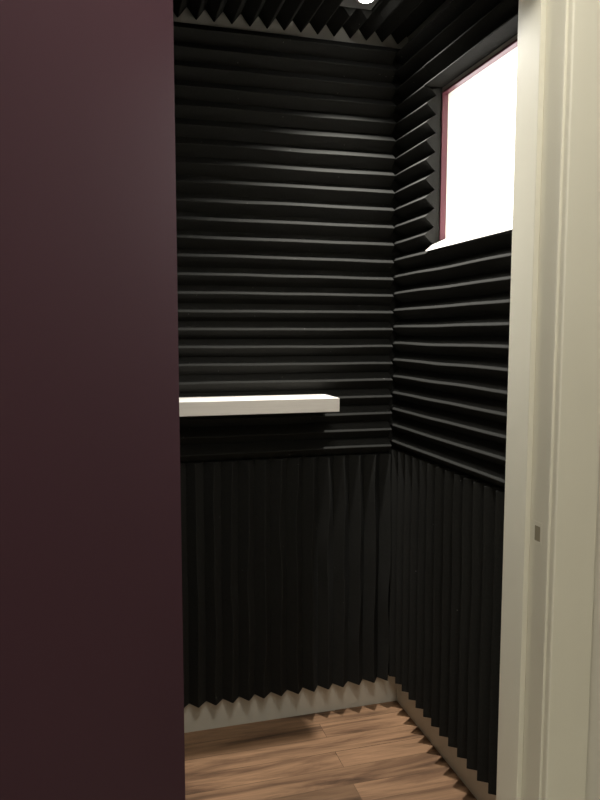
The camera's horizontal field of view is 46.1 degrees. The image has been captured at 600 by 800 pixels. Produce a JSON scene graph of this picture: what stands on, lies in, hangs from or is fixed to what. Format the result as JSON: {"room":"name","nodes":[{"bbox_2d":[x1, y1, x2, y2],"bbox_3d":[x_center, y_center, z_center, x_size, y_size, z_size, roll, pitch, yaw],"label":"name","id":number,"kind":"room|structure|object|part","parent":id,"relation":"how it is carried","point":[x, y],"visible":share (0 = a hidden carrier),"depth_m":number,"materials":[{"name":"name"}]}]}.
{"room":"studio","nodes":[
{"label":"studio","id":0,"kind":"room"},
{"bbox_2d":[173,7,407,48],"bbox_3d":[-0.154,-0.121,2.411,1.145,2.610,0.100,-1,6,-16],"label":"wall","id":1,"kind":"structure","parent":0,"point":[186,16],"depth_m":2.29,"materials":[{"name":"grey paint"}]},
{"bbox_2d":[180,452,391,707],"bbox_3d":[-0.072,0.606,2.415,0.928,0.822,0.066,-1,6,-16],"label":"panel","id":2,"kind":"object","parent":1,"relation":"attached to","point":[286,561],"visible":0.73,"depth_m":2.41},
{"bbox_2d":[173,21,402,255],"bbox_3d":[-0.104,-0.828,2.272,0.996,0.686,0.064,-1,6,-16],"label":"panel","id":3,"kind":"object","parent":1,"relation":"attached to","point":[284,143],"visible":0.69,"depth_m":2.27,"materials":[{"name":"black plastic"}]},
{"bbox_2d":[177,249,400,462],"bbox_3d":[-0.105,-0.144,2.336,0.996,0.685,0.064,-1,6,-16],"label":"panel","id":4,"kind":"object","parent":1,"relation":"attached to","point":[250,322],"visible":0.6,"depth_m":2.34,"materials":[{"name":"black plastic"}]},
{"bbox_2d":[179,394,339,416],"bbox_3d":[-0.206,0.015,2.243,0.636,0.044,0.192,-1,6,-16],"label":"floating shelf","id":5,"kind":"object","parent":4,"relation":"attached to","point":[282,403],"visible":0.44,"depth_m":2.18,"materials":[{"name":"white laminate"}]},
{"bbox_2d":[184,675,396,732],"bbox_3d":[-0.106,1.069,2.478,0.986,0.108,0.013,-1,6,-16],"label":"baseboard","id":6,"kind":"structure","parent":1,"relation":"attached to","point":[225,713],"depth_m":2.49,"materials":[{"name":"paint"}]},
{"bbox_2d":[184,701,476,799],"bbox_3d":[-0.035,1.196,2.026,3.500,0.060,0.940,-1,6,-16],"label":"floor","id":7,"kind":"structure","parent":0,"point":[373,751],"depth_m":2.24,"materials":[{"name":"laminate"}]},
{"bbox_2d":[408,0,517,90],"bbox_3d":[0.505,-0.092,2.105,0.045,2.610,0.850,-1,6,-16],"label":"wall","id":8,"kind":"structure","parent":0,"point":[446,3],"depth_m":2.12,"materials":[{"name":"grey paint"}]},
{"bbox_2d":[393,26,442,253],"bbox_3d":[0.379,-0.831,2.280,0.064,0.678,0.264,-1,6,-16],"label":"panel","id":9,"kind":"object","parent":8,"relation":"attached to","point":[419,144],"visible":0.94,"depth_m":2.25,"materials":[{"name":"black plastic"}]},
{"bbox_2d":[397,684,495,799],"bbox_3d":[0.475,1.094,2.212,0.013,0.108,0.816,-1,6,-16],"label":"baseboard","id":10,"kind":"structure","parent":8,"relation":"attached to","point":[479,789],"depth_m":2.24,"materials":[{"name":"paint"}]},
{"bbox_2d":[389,448,504,794],"bbox_3d":[0.451,0.617,2.155,0.064,0.824,0.803,-1,6,-16],"label":"panel","id":11,"kind":"object","parent":8,"relation":"attached to","point":[447,523],"visible":0.84,"depth_m":2.10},
{"bbox_2d":[389,230,511,487],"bbox_3d":[0.452,-0.131,2.085,0.064,0.677,0.803,-1,6,-16],"label":"panel","id":12,"kind":"object","parent":8,"relation":"attached to","point":[453,310],"visible":0.86,"depth_m":2.04,"materials":[{"name":"black plastic"}]},
{"bbox_2d":[424,0,518,87],"bbox_3d":[0.485,-1.034,1.884,0.064,0.199,0.562,-1,6,-16],"label":"panel","id":13,"kind":"object","parent":8,"relation":"attached to","point":[465,32],"visible":0.94,"depth_m":1.95,"materials":[{"name":"black plastic"}]},
{"bbox_2d":[426,38,517,250],"bbox_3d":[0.506,-0.680,1.924,0.111,0.490,0.562,-1,6,-16],"label":"window","id":14,"kind":"structure","parent":8,"relation":"in","point":[449,95],"depth_m":2.18,"materials":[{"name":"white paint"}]},
{"bbox_3d":[0.491,-0.455,1.941,0.080,0.040,0.562,-1,6,-16],"label":"sill","id":15,"kind":"part","parent":14,"relation":"part of","materials":[{"name":"white paint"}]},
{"bbox_2d":[585,453,599,799],"bbox_3d":[0.088,-0.033,1.478,3.500,2.610,0.175,-1,6,-16],"label":"wall","id":16,"kind":"structure","parent":0,"point":[593,749],"depth_m":1.62,"materials":[{"name":"beige paint"}]},
{"bbox_2d":[0,0,184,799],"bbox_3d":[-0.318,0.208,0.892,0.106,2.102,0.832,1,6,14],"label":"door","id":17,"kind":"structure","parent":16,"relation":"in","point":[92,680],"depth_m":0.97,"materials":[{"name":"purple paint"}]},
{"bbox_2d":[496,0,599,799],"bbox_3d":[0.118,0.112,1.481,1.074,2.200,0.172,-1,6,-16],"label":"trim","id":18,"kind":"structure","parent":16,"relation":"attached to","point":[553,434],"depth_m":1.55,"materials":[{"name":"beige paint"}]},
{"bbox_3d":[0.533,0.300,1.587,0.001,0.054,0.034,-1,6,-16],"label":"strike plate","id":19,"kind":"part","parent":18,"relation":"part of","materials":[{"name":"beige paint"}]},
{"bbox_3d":[0.604,0.107,1.538,0.107,2.200,0.017,-1,6,-16],"label":"casing","id":20,"kind":"part","parent":18,"relation":"part of","materials":[{"name":"beige paint"}]},
{"bbox_3d":[0.000,-1.293,1.859,1.000,0.173,0.830,-1,6,-16],"label":"ceiling","id":21,"kind":"structure","parent":0,"visible":0},
{"bbox_2d":[173,0,342,34],"bbox_3d":[-0.150,-1.177,1.827,0.684,0.050,0.824,-1,6,-16],"label":"panel","id":22,"kind":"object","parent":21,"relation":"attached to","point":[317,13],"visible":0.8,"depth_m":2.17,"materials":[{"name":"black plastic"}]},
{"bbox_2d":[340,0,378,9],"bbox_3d":[0.197,-1.206,2.077,0.108,0.040,0.206,-1,6,-16],"label":"ceiling lamp","id":23,"kind":"object","parent":21,"relation":"attached to","point":[361,4],"visible":0.98,"depth_m":2.14,"materials":[{"name":"grey metal"}]},
{"bbox_2d":[323,6,427,43],"bbox_3d":[0.238,-1.220,2.282,0.309,0.050,0.155,-1,6,-16],"label":"panel","id":24,"kind":"object","parent":21,"relation":"attached to","point":[368,22],"visible":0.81,"depth_m":2.27,"materials":[{"name":"black plastic"}]},
{"bbox_2d":[372,0,445,24],"bbox_3d":[0.345,-1.204,2.118,0.191,0.050,0.218,-1,6,-16],"label":"panel","id":25,"kind":"object","parent":21,"relation":"attached to","point":[419,10],"visible":0.98,"depth_m":2.16,"materials":[{"name":"black plastic"}]}
]}

